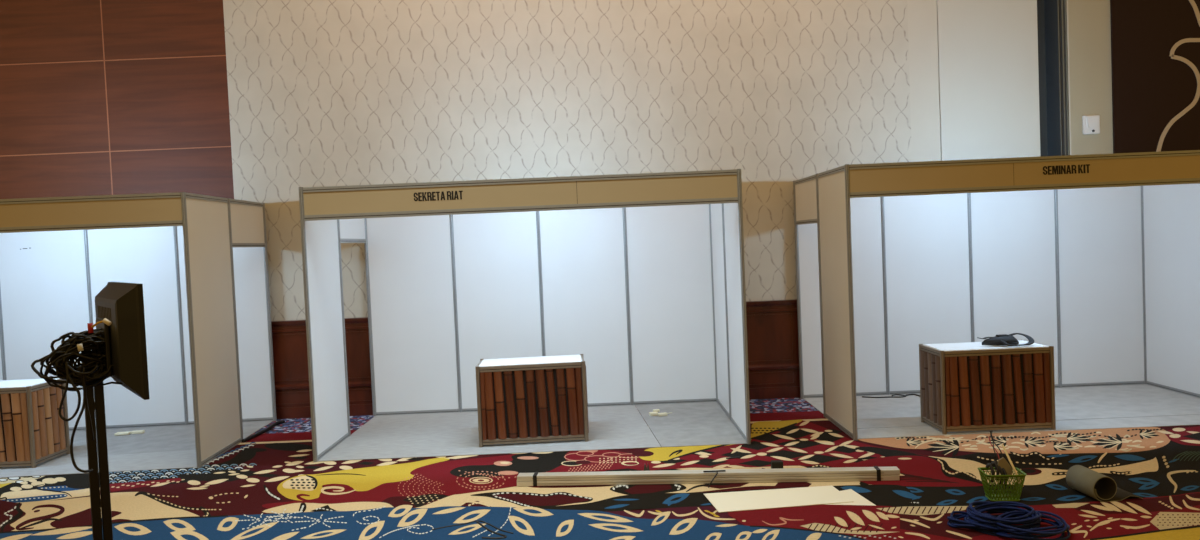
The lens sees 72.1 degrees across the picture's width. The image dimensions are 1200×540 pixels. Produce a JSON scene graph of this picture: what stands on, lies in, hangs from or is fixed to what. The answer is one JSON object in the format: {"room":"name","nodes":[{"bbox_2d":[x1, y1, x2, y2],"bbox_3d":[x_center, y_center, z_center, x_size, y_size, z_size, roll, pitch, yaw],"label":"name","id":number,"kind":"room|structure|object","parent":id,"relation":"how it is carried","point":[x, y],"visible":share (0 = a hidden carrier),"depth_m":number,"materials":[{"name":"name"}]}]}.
{"room":"exhibition hall","nodes":[
{"label":"exhibition hall","id":0,"kind":"room"},
{"bbox_2d":[0,0,1112,320],"bbox_3d":[-0.979,-1.491,9.666,21.500,6.200,0.364,-2,2,0],"label":"wall","id":1,"kind":"structure","parent":0,"point":[322,93],"depth_m":9.47,"materials":[{"name":"paint"}]},
{"bbox_2d":[271,299,799,418],"bbox_3d":[-3.965,1.171,9.554,15.310,1.140,0.050,-2,2,0],"label":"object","id":2,"kind":"structure","parent":1,"relation":"attached to","point":[772,325],"depth_m":9.55,"materials":[{"name":"brown wood"}]},
{"bbox_2d":[1044,0,1070,155],"bbox_3d":[5.359,-1.754,9.625,0.105,6.200,0.306,-2,2,0],"label":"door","id":3,"kind":"structure","parent":1,"relation":"in","point":[1054,10],"depth_m":9.53,"materials":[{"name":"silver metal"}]},
{"bbox_2d":[1082,115,1099,134],"bbox_3d":[5.642,-1.668,9.456,0.190,0.215,0.050,-2,2,0],"label":"wall box","id":4,"kind":"object","parent":1,"relation":"attached to","point":[1090,124],"visible":1,"depth_m":9.45,"materials":[{"name":"white plastic"}]},
{"bbox_2d":[1110,0,1199,153],"bbox_3d":[7.051,-2.869,9.421,2.400,3.900,0.038,-2,2,0],"label":"wall panel","id":5,"kind":"object","parent":1,"relation":"attached to","point":[1155,44],"visible":0.89,"depth_m":9.43,"materials":[{"name":"black wood"}]},
{"bbox_2d":[0,398,1199,539],"bbox_3d":[-0.850,1.825,3.812,21.500,0.060,11.570,-2,2,0],"label":"floor","id":6,"kind":"structure","parent":0,"point":[269,485],"depth_m":6.26,"materials":[{"name":"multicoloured carpet"}]},
{"bbox_2d":[82,319,112,539],"bbox_3d":[-2.034,1.038,3.380,0.500,1.660,0.700,-4,2,-39],"label":"monitor stand","id":7,"kind":"object","parent":6,"relation":"on","point":[95,398],"visible":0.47,"depth_m":3.35,"materials":[{"name":"black metal"}]},
{"bbox_2d":[31,318,122,472],"bbox_3d":[-2.020,0.486,3.219,0.356,0.608,0.375,-3,2,-12],"label":"cable bundle","id":8,"kind":"object","parent":7,"relation":"hanging from","point":[62,359],"visible":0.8,"depth_m":3.24,"materials":[{"name":"black rubber"}]},
{"bbox_2d":[95,282,149,399],"bbox_3d":[-1.996,0.277,3.411,0.087,0.445,0.710,-4,2,-39],"label":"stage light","id":9,"kind":"object","parent":7,"relation":"attached to","point":[121,303],"visible":0.84,"depth_m":3.16,"materials":[{"name":"black plastic"}]},
{"bbox_2d":[0,450,196,477],"bbox_3d":[-5.638,1.867,7.763,3.938,0.004,0.720,-2,2,-3],"label":"covering","id":10,"kind":"object","parent":6,"relation":"on","point":[184,458],"visible":0.83,"depth_m":7.72,"materials":[{"name":"grey fabric"}]},
{"bbox_2d":[0,378,69,467],"bbox_3d":[-5.822,1.482,7.952,1.057,0.768,0.551,-2,2,0],"label":"counter","id":11,"kind":"object","parent":10,"relation":"on","point":[33,432],"depth_m":7.72,"materials":[{"name":"brown wood"}]},
{"bbox_2d":[0,378,59,387],"bbox_3d":[-5.837,1.105,7.946,0.976,0.010,0.476,-2,2,0],"label":"countertop","id":12,"kind":"structure","parent":11,"relation":"on","point":[26,382],"depth_m":7.94,"materials":[{"name":"white laminate"}]},
{"bbox_2d":[53,421,272,458],"bbox_3d":[-5.679,1.839,8.637,3.938,0.004,1.465,-2,2,-3],"label":"covering","id":13,"kind":"object","parent":6,"relation":"on","point":[180,437],"visible":0.56,"depth_m":8.74,"materials":[{"name":"grey fabric"}]},
{"bbox_2d":[114,430,144,435],"bbox_3d":[-5.159,1.786,9.040,0.292,0.030,0.084,-3,2,-6],"label":"plug","id":14,"kind":"object","parent":13,"relation":"on","point":[136,431],"visible":1,"depth_m":9.03,"materials":[{"name":"beige plastic"}]},
{"bbox_2d":[0,192,276,467],"bbox_3d":[-5.720,0.602,8.350,4.000,2.503,2.020,-2,2,-3],"label":"booth","id":15,"kind":"object","parent":13,"relation":"on","point":[200,262],"visible":0.88,"depth_m":9.30,"materials":[{"name":"laminate"}]},
{"bbox_2d":[241,420,284,442],"bbox_3d":[-3.628,1.731,8.875,0.075,0.035,0.920,-2,2,4],"label":"cable","id":16,"kind":"object","parent":6,"relation":"on","point":[281,421],"visible":1,"depth_m":8.80,"materials":[{"name":"black rubber"}]},
{"bbox_2d":[432,520,512,533],"bbox_3d":[-0.827,1.735,5.574,0.582,0.012,0.213,-2,2,14],"label":"cord","id":17,"kind":"object","parent":6,"relation":"on","point":[477,520],"visible":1,"depth_m":5.59,"materials":[{"name":"black plastic"}]},
{"bbox_2d":[318,405,660,460],"bbox_3d":[-1.014,1.649,8.508,3.149,0.004,1.968,-2,2,0],"label":"covering","id":18,"kind":"object","parent":6,"relation":"on","point":[610,427],"visible":0.79,"depth_m":8.15,"materials":[{"name":"grey fabric"}]},
{"bbox_2d":[299,169,750,461],"bbox_3d":[-0.672,0.388,8.471,4.000,2.503,2.020,-2,2,0],"label":"booth","id":19,"kind":"object","parent":18,"relation":"on","point":[641,276],"visible":0.97,"depth_m":9.44,"materials":[{"name":"laminate"}]},
{"bbox_2d":[475,354,588,446],"bbox_3d":[-0.655,1.263,8.056,1.057,0.768,0.551,-2,2,-3],"label":"counter","id":20,"kind":"object","parent":18,"relation":"on","point":[542,398],"depth_m":7.80,"materials":[{"name":"brown wood"}]},
{"bbox_2d":[479,355,581,366],"bbox_3d":[-0.671,0.886,8.050,0.976,0.010,0.476,-2,2,-3],"label":"countertop","id":21,"kind":"structure","parent":20,"relation":"on","point":[562,358],"depth_m":8.01,"materials":[{"name":"white laminate"}]},
{"bbox_2d":[476,521,506,538],"bbox_3d":[-0.773,1.737,5.465,0.140,0.016,0.410,-4,2,-37],"label":"cord","id":22,"kind":"object","parent":6,"relation":"on","point":[479,523],"visible":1,"depth_m":5.38,"materials":[{"name":"black plastic"}]},
{"bbox_2d":[644,465,649,470],"bbox_3d":[0.378,1.609,6.692,0.060,0.090,0.016,-2,2,0],"label":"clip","id":23,"kind":"object","parent":6,"relation":"on","point":[645,467],"visible":0.71,"depth_m":6.68,"materials":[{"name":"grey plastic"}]},
{"bbox_2d":[635,402,746,446],"bbox_3d":[0.876,1.571,8.505,0.944,0.004,1.968,-2,2,0],"label":"covering","id":24,"kind":"object","parent":6,"relation":"on","point":[698,423],"visible":1,"depth_m":8.35,"materials":[{"name":"grey fabric"}]},
{"bbox_2d":[649,409,671,415],"bbox_3d":[0.664,1.536,8.881,0.262,0.055,0.130,-3,2,-11],"label":"plug","id":25,"kind":"object","parent":24,"relation":"on","point":[655,411],"visible":1,"depth_m":8.85,"materials":[{"name":"beige plastic"}]},
{"bbox_2d":[517,466,899,486],"bbox_3d":[0.805,1.604,6.401,2.948,0.087,0.107,-2,2,5],"label":"bundle","id":26,"kind":"object","parent":6,"relation":"on","point":[875,473],"visible":1,"depth_m":6.36,"materials":[{"name":"wood"}]},
{"bbox_2d":[703,470,725,487],"bbox_3d":[0.884,1.594,6.293,0.171,0.099,0.137,-2,2,0],"label":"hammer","id":27,"kind":"object","parent":6,"relation":"on","point":[716,471],"visible":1,"depth_m":6.34,"materials":[{"name":"black metal"}]},
{"bbox_2d":[771,460,782,468],"bbox_3d":[1.429,1.577,6.651,0.090,0.070,0.060,-2,2,0],"label":"block","id":28,"kind":"object","parent":6,"relation":"on","point":[775,464],"visible":0.69,"depth_m":6.62,"materials":[{"name":"black"}]},
{"bbox_2d":[824,489,875,505],"bbox_3d":[1.394,1.641,5.772,0.994,0.004,0.401,-3,2,-10],"label":"sheet","id":29,"kind":"object","parent":6,"relation":"on","point":[857,499],"visible":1,"depth_m":5.81,"materials":[{"name":"beige paper"}]},
{"bbox_2d":[704,486,852,512],"bbox_3d":[1.268,1.636,5.918,0.969,0.004,0.424,-3,2,-6],"label":"sheet","id":30,"kind":"object","parent":29,"relation":"on","point":[818,495],"visible":1,"depth_m":5.89,"materials":[{"name":"beige paper"}]},
{"bbox_2d":[803,384,1199,428],"bbox_3d":[4.305,1.421,8.690,3.938,0.004,1.556,-2,2,0],"label":"covering","id":31,"kind":"object","parent":6,"relation":"on","point":[1139,400],"visible":0.58,"depth_m":8.57,"materials":[{"name":"grey fabric"}]},
{"bbox_2d":[862,394,905,397],"bbox_3d":[3.223,1.434,9.347,0.490,0.014,0.156,-2,2,0],"label":"cord","id":32,"kind":"object","parent":31,"relation":"on","point":[901,395],"visible":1,"depth_m":9.30,"materials":[{"name":"black plastic"}]},
{"bbox_2d":[793,150,1199,440],"bbox_3d":[4.252,0.183,8.449,4.000,2.503,2.020,-2,2,0],"label":"booth","id":33,"kind":"object","parent":31,"relation":"on","point":[1093,258],"visible":0.94,"depth_m":9.42,"materials":[{"name":"laminate"}]},
{"bbox_2d":[978,467,1026,501],"bbox_3d":[2.792,1.490,5.720,0.274,0.191,0.203,-2,2,6],"label":"basket","id":34,"kind":"object","parent":6,"relation":"on","point":[1002,496],"visible":0.93,"depth_m":5.65,"materials":[{"name":"green plastic"}]},
{"bbox_2d":[986,461,1007,485],"bbox_3d":[2.759,1.416,5.732,0.137,0.174,0.055,-2,2,0],"label":"screwdriver","id":35,"kind":"object","parent":34,"relation":"in","point":[999,471],"visible":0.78,"depth_m":5.72,"materials":[{"name":"black"}]},
{"bbox_2d":[989,431,1002,459],"bbox_3d":[2.797,1.262,5.832,0.051,0.214,0.165,-3,2,-8],"label":"wire","id":36,"kind":"object","parent":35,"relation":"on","point":[994,449],"visible":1,"depth_m":5.83,"materials":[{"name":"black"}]},
{"bbox_2d":[998,457,1012,474],"bbox_3d":[2.821,1.371,5.741,0.104,0.136,0.010,-2,2,0],"label":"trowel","id":37,"kind":"object","parent":34,"relation":"in","point":[1002,462],"visible":0.75,"depth_m":5.74,"materials":[{"name":"brown wood"}]},
{"bbox_2d":[1002,445,1023,486],"bbox_3d":[2.868,1.361,5.726,0.018,0.272,0.153,-4,2,-33],"label":"wooden stick","id":38,"kind":"object","parent":34,"relation":"in","point":[1005,451],"visible":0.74,"depth_m":5.73,"materials":[{"name":"brown wood"}]},
{"bbox_2d":[947,501,1070,539],"bbox_3d":[2.547,1.551,5.125,0.452,0.131,0.661,-4,3,-41],"label":"coiled cable","id":39,"kind":"object","parent":6,"relation":"on","point":[978,517],"visible":1,"depth_m":5.07,"materials":[{"name":"blue plastic"}]},
{"bbox_2d":[857,415,1199,438],"bbox_3d":[4.305,1.454,7.711,3.938,0.004,0.380,-2,2,0],"label":"covering","id":40,"kind":"object","parent":6,"relation":"on","point":[1177,420],"visible":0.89,"depth_m":7.67,"materials":[{"name":"grey fabric"}]},
{"bbox_2d":[919,339,1055,433],"bbox_3d":[3.645,1.093,7.792,1.057,0.768,0.551,-2,2,0],"label":"counter","id":41,"kind":"object","parent":40,"relation":"on","point":[968,386],"depth_m":7.54,"materials":[{"name":"brown wood"}]},
{"bbox_2d":[923,340,1048,350],"bbox_3d":[3.629,0.716,7.786,0.976,0.010,0.476,-2,2,0],"label":"countertop","id":42,"kind":"structure","parent":41,"relation":"on","point":[968,345],"depth_m":7.71,"materials":[{"name":"white laminate"}]},
{"bbox_2d":[977,333,1033,345],"bbox_3d":[3.770,0.654,7.667,0.486,0.108,0.227,-2,2,0],"label":"waist bag","id":43,"kind":"object","parent":41,"relation":"on","point":[1001,339],"visible":1,"depth_m":7.66,"materials":[{"name":"black fabric"}]},
{"bbox_2d":[1066,465,1142,501],"bbox_3d":[3.482,1.469,5.698,0.350,0.176,0.294,-3,2,-3],"label":"roll","id":44,"kind":"object","parent":6,"relation":"on","point":[1096,485],"visible":1,"depth_m":5.64,"materials":[{"name":"brown cardboard"}]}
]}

